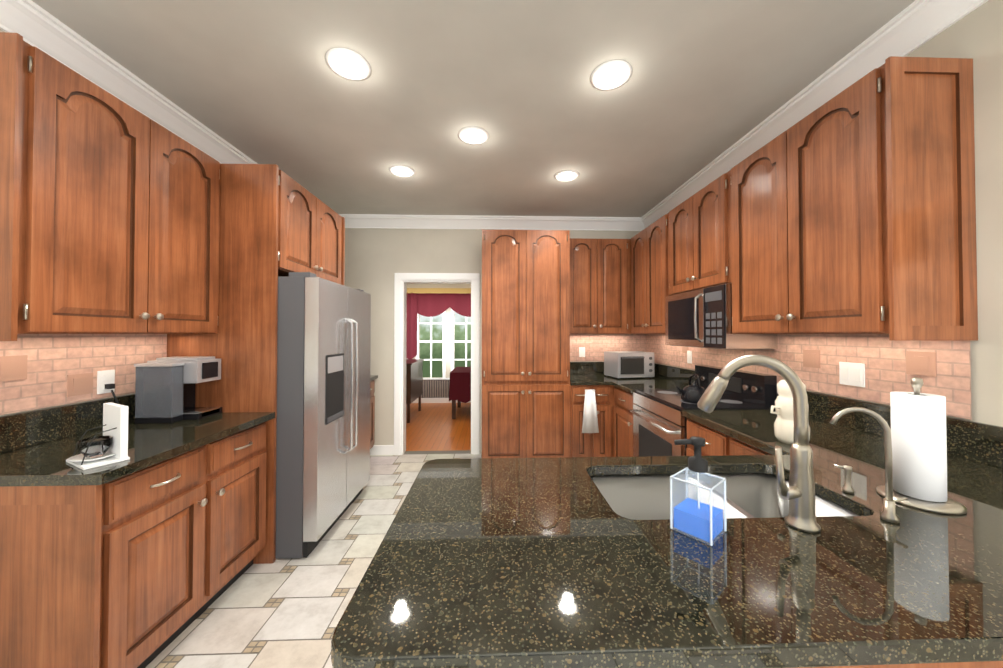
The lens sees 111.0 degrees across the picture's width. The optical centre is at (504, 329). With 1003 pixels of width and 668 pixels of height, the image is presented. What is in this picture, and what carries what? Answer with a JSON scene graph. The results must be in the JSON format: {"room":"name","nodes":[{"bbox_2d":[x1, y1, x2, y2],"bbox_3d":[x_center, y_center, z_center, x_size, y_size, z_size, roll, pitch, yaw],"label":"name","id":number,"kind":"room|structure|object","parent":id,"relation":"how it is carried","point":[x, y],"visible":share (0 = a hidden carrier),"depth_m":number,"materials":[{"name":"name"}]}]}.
{"room":"kitchen","nodes":[
{"label":"kitchen","id":0,"kind":"room"},
{"bbox_2d":[0,29,134,415],"bbox_3d":[-2.052,0.026,0.446,0.120,2.740,7.270,0,-1,-2],"label":"wall","id":1,"kind":"structure","parent":0,"point":[65,404],"depth_m":1.57,"materials":[{"name":"paint"}]},
{"bbox_2d":[0,334,166,414],"bbox_3d":[-2.020,0.173,1.627,0.002,0.344,0.895,0,-1,-2],"label":"tile backsplash","id":2,"kind":"structure","parent":1,"relation":"attached to","point":[54,361],"depth_m":1.59,"materials":[{"name":"tile"}]},
{"bbox_2d":[97,370,114,393],"bbox_3d":[-2.018,0.266,1.747,0.010,0.115,0.075,0,-1,-2],"label":"electrical outlet","id":3,"kind":"object","parent":2,"relation":"attached to","point":[104,377],"visible":0.94,"depth_m":1.74,"materials":[{"name":"white plastic"}]},
{"bbox_2d":[105,384,118,403],"bbox_3d":[-1.992,0.376,1.772,0.042,0.198,0.076,0,-1,-2],"label":"cord","id":4,"kind":"object","parent":3,"relation":"attached to","point":[109,386],"visible":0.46,"depth_m":1.75,"materials":[{"name":"black plastic"}]},
{"bbox_2d":[0,32,219,340],"bbox_3d":[-1.848,-0.486,1.636,0.359,1.065,0.914,0,-1,-2],"label":"upper cabinet","id":5,"kind":"object","parent":1,"relation":"attached to","point":[109,213],"visible":1,"depth_m":1.43,"materials":[{"name":"brown wood"}]},
{"bbox_2d":[0,0,256,163],"bbox_3d":[-1.937,-1.281,0.407,0.106,0.128,7.150,0,-1,-2],"label":"crown molding","id":6,"kind":"structure","parent":1,"relation":"attached to","point":[38,28],"depth_m":1.70,"materials":[{"name":"white wood"}]},
{"bbox_2d":[0,346,936,396],"bbox_3d":[-0.155,0.213,2.281,3.768,0.215,1.880,0,-1,-2],"label":"backsplash","id":7,"kind":"structure","parent":1,"relation":"attached to","point":[917,363],"depth_m":1.46,"materials":[{"name":"beige tile"}]},
{"bbox_2d":[145,403,481,667],"bbox_3d":[-0.861,1.475,1.956,5.460,0.122,10.250,0,-1,-2],"label":"floor","id":8,"kind":"structure","parent":0,"point":[283,612],"depth_m":1.89,"materials":[{"name":"beige tile"}]},
{"bbox_2d":[0,394,274,667],"bbox_3d":[-1.701,0.881,1.613,0.652,1.060,0.933,0,-1,-2],"label":"base cabinet","id":9,"kind":"object","parent":8,"relation":"on","point":[148,551],"visible":0.94,"depth_m":1.33,"materials":[{"name":"brown wood"}]},
{"bbox_2d":[0,412,274,486],"bbox_3d":[-1.702,0.514,1.618,0.649,0.036,0.933,0,-1,-2],"label":"countertop","id":10,"kind":"structure","parent":9,"relation":"on","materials":[{"name":"stone"}]},
{"bbox_2d":[66,402,129,469],"bbox_3d":[-1.524,0.391,1.284,0.180,0.200,0.131,0,-1,26],"label":"stand","id":11,"kind":"object","parent":10,"relation":"on","point":[110,446],"visible":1,"depth_m":1.29,"materials":[{"name":"white plastic"}]},
{"bbox_2d":[134,356,221,422],"bbox_3d":[-1.832,0.330,1.947,0.282,0.340,0.245,0,-1,-2],"label":"coffee maker","id":12,"kind":"object","parent":10,"relation":"on","point":[164,389],"visible":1,"depth_m":1.85,"materials":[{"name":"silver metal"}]},
{"bbox_2d":[167,164,344,563],"bbox_3d":[-1.723,0.209,2.577,0.669,2.430,0.974,0,-1,-2],"label":"surround","id":13,"kind":"object","parent":8,"relation":"on","point":[275,222],"visible":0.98,"depth_m":2.10,"materials":[{"name":"brown wood"}]},
{"bbox_2d":[275,272,370,558],"bbox_3d":[-1.568,0.537,2.578,0.926,1.775,0.914,0,-1,-2],"label":"fridge","id":14,"kind":"object","parent":8,"relation":"on","point":[323,405],"visible":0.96,"depth_m":2.15,"materials":[{"name":"silver metal"}]},
{"bbox_2d":[370,375,377,448],"bbox_3d":[-1.763,0.979,3.507,0.652,0.915,0.899,0,-1,-2],"label":"base cabinet","id":15,"kind":"object","parent":8,"relation":"on","point":[372,411],"visible":0.15,"depth_m":3.88,"materials":[{"name":"brown wood"}]},
{"bbox_2d":[370,375,377,380],"bbox_3d":[-1.765,0.540,3.512,0.647,0.036,0.899,0,-1,-2],"label":"countertop","id":16,"kind":"structure","parent":15,"relation":"on","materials":[{"name":"stone"}]},
{"bbox_2d":[406,359,423,422],"bbox_3d":[-1.686,1.002,5.813,0.460,0.930,0.940,0,-1,-2],"label":"sideboard","id":17,"kind":"object","parent":8,"relation":"on","point":[414,379],"visible":0.5,"depth_m":5.62,"materials":[{"name":"brown wood"}]},
{"bbox_2d":[449,367,470,418],"bbox_3d":[-0.575,1.090,6.098,0.719,0.762,1.089,0,-1,-2],"label":"dining table","id":18,"kind":"object","parent":8,"relation":"on","point":[460,386],"visible":0.42,"depth_m":5.59,"materials":[{"name":"red fabric"}]},
{"bbox_2d":[482,229,569,457],"bbox_3d":[0.204,0.224,3.705,0.880,2.430,0.649,0,-1,-2],"label":"pantry","id":19,"kind":"object","parent":8,"relation":"on","point":[525,343],"visible":0.96,"depth_m":3.42,"materials":[{"name":"brown wood"}]},
{"bbox_2d":[570,362,694,456],"bbox_3d":[1.175,0.906,3.485,1.045,1.060,1.135,0,-1,-2],"label":"base cabinet","id":20,"kind":"object","parent":8,"relation":"on","point":[601,416],"visible":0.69,"depth_m":3.42,"materials":[{"name":"brown wood"}]},
{"bbox_2d":[582,390,598,432],"bbox_3d":[0.839,0.803,3.380,0.170,0.423,0.024,0,-1,-2],"label":"towel","id":21,"kind":"object","parent":20,"relation":"hanging from","point":[590,420],"depth_m":3.38,"materials":[{"name":"white fabric"}]},
{"bbox_2d":[570,374,688,393],"bbox_3d":[1.175,0.539,3.490,1.045,0.036,1.135,0,-1,-2],"label":"countertop","id":22,"kind":"structure","parent":20,"relation":"on","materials":[{"name":"stone"}]},
{"bbox_2d":[604,351,654,378],"bbox_3d":[1.366,0.386,3.768,0.430,0.275,0.342,0,-1,-12],"label":"toaster oven","id":23,"kind":"object","parent":22,"relation":"on","point":[627,364],"visible":1,"depth_m":3.65,"materials":[{"name":"silver metal"}]},
{"bbox_2d":[629,365,776,456],"bbox_3d":[1.376,0.861,2.543,0.672,1.125,0.758,0,-1,-2],"label":"range","id":24,"kind":"object","parent":8,"relation":"on","point":[659,423],"visible":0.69,"depth_m":2.40,"materials":[{"name":"silver metal"}]},
{"bbox_2d":[676,374,705,403],"bbox_3d":[1.277,0.399,2.359,0.216,0.192,0.167,0,-1,-2],"label":"kettle","id":25,"kind":"object","parent":24,"relation":"on","point":[692,393],"visible":0.85,"depth_m":2.31,"materials":[{"name":"black metal"}]},
{"bbox_2d":[927,667,1002,667],"bbox_3d":[1.469,0.964,0.998,0.621,0.879,0.772,0,-1,-2],"label":"base cabinet","id":26,"kind":"object","parent":8,"relation":"on","point":[927,667],"depth_m":0.60,"materials":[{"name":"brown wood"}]},
{"bbox_2d":[331,409,1002,667],"bbox_3d":[0.734,0.511,1.339,2.068,0.036,1.608,0,-1,-2],"label":"countertop","id":27,"kind":"structure","parent":26,"relation":"on","point":[483,562],"depth_m":0.68,"materials":[{"name":"black stone"}]},
{"bbox_2d":[670,436,726,545],"bbox_3d":[0.467,0.373,0.833,0.093,0.223,0.093,1,-1,-40],"label":"soap dispenser","id":28,"kind":"object","parent":27,"relation":"on","point":[698,519],"visible":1,"depth_m":0.82,"materials":[{"name":"blue"}]},
{"bbox_2d":[591,467,866,518],"bbox_3d":[0.639,0.621,1.070,0.756,0.216,0.416,0,-1,-2],"label":"sink","id":29,"kind":"object","parent":27,"relation":"in","point":[749,490],"depth_m":1.25,"materials":[{"name":"silver metal"}]},
{"bbox_2d":[697,355,820,532],"bbox_3d":[0.662,0.277,0.915,0.213,0.419,0.190,0,-1,-2],"label":"faucet","id":30,"kind":"object","parent":27,"relation":"on","point":[798,493],"visible":1,"depth_m":0.85,"materials":[{"name":"silver metal"}]},
{"bbox_2d":[770,380,809,444],"bbox_3d":[1.244,0.347,1.514,0.157,0.293,0.124,0,-1,-2],"label":"figurine","id":31,"kind":"object","parent":27,"relation":"on","point":[783,426],"visible":0.44,"depth_m":1.49,"materials":[{"name":"beige ceramic"}]},
{"bbox_2d":[834,465,854,493],"bbox_3d":[1.024,0.449,1.037,0.041,0.078,0.032,0,-1,-2],"label":"soap pump","id":32,"kind":"object","parent":27,"relation":"on","point":[847,488],"visible":1,"depth_m":1.03,"materials":[{"name":"silver metal"}]},
{"bbox_2d":[830,407,907,523],"bbox_3d":[0.947,0.345,0.900,0.130,0.281,0.077,0,-1,-2],"label":"water faucet","id":33,"kind":"object","parent":27,"relation":"on","point":[888,513],"visible":1,"depth_m":0.88,"materials":[{"name":"silver metal"}]},
{"bbox_2d":[876,377,966,514],"bbox_3d":[1.182,0.312,0.987,0.166,0.350,0.166,0,-1,-2],"label":"paper towel holder","id":34,"kind":"object","parent":27,"relation":"on","point":[918,437],"visible":0.92,"depth_m":0.95,"materials":[{"name":"white paper"}]},
{"bbox_2d":[407,283,470,377],"bbox_3d":[-1.355,0.114,7.036,5.000,2.740,0.100,0,-1,-2],"label":"wall","id":35,"kind":"structure","parent":0,"point":[448,337],"depth_m":6.98,"materials":[{"name":"paint"}]},
{"bbox_2d":[406,311,470,377],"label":"window","id":36,"kind":"structure","parent":35,"relation":"in","point":[444,342],"depth_m":6.97,"materials":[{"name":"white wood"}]},
{"bbox_2d":[406,288,470,358],"bbox_3d":[-1.501,-0.043,6.896,2.400,1.550,0.135,0,-1,-2],"label":"valance","id":37,"kind":"object","parent":35,"relation":"attached to","point":[429,302],"visible":0.35,"depth_m":6.88,"materials":[{"name":"red fabric"}]},
{"bbox_2d":[412,378,470,402],"bbox_3d":[-1.353,1.233,6.954,4.800,0.500,0.035,0,-1,-2],"label":"trim","id":38,"kind":"structure","parent":35,"relation":"attached to","point":[435,390],"depth_m":6.95,"materials":[{"name":"white"}]},
{"bbox_2d":[451,309,470,370],"bbox_3d":[-0.784,0.218,7.018,0.600,1.530,0.070,0,-1,-2],"label":"window","id":39,"kind":"structure","parent":35,"relation":"in","point":[452,312],"depth_m":6.98,"materials":[{"name":"white wood"}]},
{"bbox_2d":[32,0,914,216],"bbox_3d":[-0.098,-1.403,0.528,4.030,0.120,7.270,0,-1,-2],"label":"ceiling","id":40,"kind":"structure","parent":0,"point":[701,88],"depth_m":1.86,"materials":[{"name":"paint"}]},
{"bbox_2d":[325,48,370,80],"bbox_3d":[-0.778,-1.322,1.722,0.207,0.010,0.206,0,-1,-2],"label":"recessed light","id":41,"kind":"object","parent":40,"relation":"in","point":[348,64],"depth_m":1.72,"materials":[{"name":"white"}]},
{"bbox_2d":[389,165,414,176],"bbox_3d":[-0.844,-1.307,2.840,0.201,0.010,0.195,0,-1,-2],"label":"recessed light","id":42,"kind":"object","parent":40,"relation":"in","point":[398,170],"depth_m":2.85,"materials":[{"name":"white"}]},
{"bbox_2d":[458,127,488,144],"bbox_3d":[-0.211,-1.314,2.339,0.204,0.010,0.203,0,-1,-2],"label":"recessed light","id":43,"kind":"object","parent":40,"relation":"in","point":[469,135],"depth_m":2.34,"materials":[{"name":"white"}]},
{"bbox_2d":[554,170,578,181],"bbox_3d":[0.525,-1.306,2.930,0.208,0.010,0.206,0,-1,-2],"label":"recessed light","id":44,"kind":"object","parent":40,"relation":"in","point":[565,175],"depth_m":2.93,"materials":[{"name":"white"}]},
{"bbox_2d":[590,60,631,90],"bbox_3d":[0.553,-1.321,1.794,0.205,0.010,0.210,0,-1,-2],"label":"recessed light","id":45,"kind":"object","parent":40,"relation":"in","point":[610,75],"depth_m":1.80,"materials":[{"name":"white glass"}]},
{"bbox_2d":[344,228,640,452],"bbox_3d":[-0.214,0.074,4.082,3.790,2.740,0.120,0,-1,-2],"label":"wall","id":46,"kind":"structure","parent":0,"point":[376,259],"depth_m":3.99,"materials":[{"name":"paint"}]},
{"bbox_2d":[370,445,393,454],"bbox_3d":[-1.688,1.387,3.949,0.835,0.110,0.014,0,-1,-2],"label":"baseboard","id":47,"kind":"structure","parent":46,"relation":"attached to","point":[381,449],"depth_m":3.95,"materials":[{"name":"white"}]},
{"bbox_2d":[394,273,479,454],"bbox_3d":[-0.783,0.396,4.056,0.980,2.095,0.166,0,-1,-2],"label":"trim","id":48,"kind":"structure","parent":46,"relation":"attached to","point":[402,280],"depth_m":3.99,"materials":[{"name":"white wood"}]},
{"bbox_2d":[339,214,639,230],"bbox_3d":[-0.215,-1.233,3.986,3.540,0.128,0.106,0,-1,-2],"label":"crown molding","id":49,"kind":"structure","parent":46,"relation":"attached to","point":[383,221],"depth_m":3.98,"materials":[{"name":"white paint"}]},
{"bbox_2d":[570,238,625,333],"bbox_3d":[0.985,-0.468,3.898,0.690,1.040,0.333,0,-1,-2],"label":"upper cabinet","id":50,"kind":"object","parent":46,"relation":"attached to","point":[597,266],"depth_m":3.74,"materials":[{"name":"brown wood"}]},
{"bbox_2d":[570,334,643,361],"bbox_3d":[1.146,0.206,4.053,1.016,0.344,0.002,0,-1,-2],"label":"tile backsplash","id":51,"kind":"structure","parent":46,"relation":"attached to","point":[595,345],"depth_m":4.05,"materials":[{"name":"tile"}]},
{"bbox_2d":[579,347,584,356],"bbox_3d":[0.908,0.266,4.039,0.070,0.115,0.010,0,-1,-2],"label":"electrical outlet","id":52,"kind":"object","parent":51,"relation":"attached to","point":[581,351],"visible":1,"depth_m":4.04,"materials":[{"name":"white plastic"}]},
{"bbox_2d":[656,0,1002,426],"bbox_3d":[1.856,0.027,0.572,0.120,2.740,7.270,0,-1,-2],"label":"wall","id":53,"kind":"structure","parent":0,"point":[976,35],"depth_m":1.27,"materials":[{"name":"paint"}]},
{"bbox_2d":[626,56,977,340],"bbox_3d":[1.547,-0.472,2.686,0.355,1.065,2.793,0,-1,-2],"label":"upper cabinet","id":54,"kind":"object","parent":53,"relation":"attached to","point":[851,209],"depth_m":1.44,"materials":[{"name":"brown wood"}]},
{"bbox_2d":[665,284,777,348],"bbox_3d":[1.525,-0.076,2.559,0.405,0.417,0.750,0,-1,-2],"label":"microwave","id":55,"kind":"object","parent":54,"relation":"attached to","point":[700,318],"visible":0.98,"depth_m":2.35,"materials":[{"name":"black metal"}]},
{"bbox_2d":[644,334,971,419],"bbox_3d":[1.716,0.188,2.692,0.002,0.344,2.780,0,-1,-2],"label":"tile backsplash","id":56,"kind":"structure","parent":53,"relation":"attached to","point":[884,359],"depth_m":1.69,"materials":[{"name":"tile"}]},
{"bbox_2d":[687,351,691,363],"bbox_3d":[1.696,0.254,3.166,0.010,0.115,0.070,0,-1,-2],"label":"electrical outlet","id":57,"kind":"object","parent":56,"relation":"attached to","point":[689,356],"visible":1,"depth_m":3.15,"materials":[{"name":"white plastic"}]},
{"bbox_2d":[839,362,864,386],"bbox_3d":[1.742,0.225,1.732,0.010,0.115,0.120,0,-1,-2],"label":"outlet","id":58,"kind":"object","parent":56,"relation":"attached to","point":[852,374],"visible":1,"depth_m":1.73,"materials":[{"name":"white plastic"}]},
{"bbox_2d":[640,0,988,230],"bbox_3d":[1.745,-1.280,0.526,0.106,0.128,7.150,0,-1,-2],"label":"crown molding","id":59,"kind":"structure","parent":53,"relation":"attached to","point":[913,26],"depth_m":1.74,"materials":[{"name":"white"}]},
{"bbox_2d":[777,391,1002,466],"bbox_3d":[1.756,0.420,1.374,0.022,0.145,1.606,0,-1,-2],"label":"backsplash","id":60,"kind":"structure","parent":53,"relation":"attached to","point":[981,442],"depth_m":1.35,"materials":[{"name":"black stone"}]}
]}

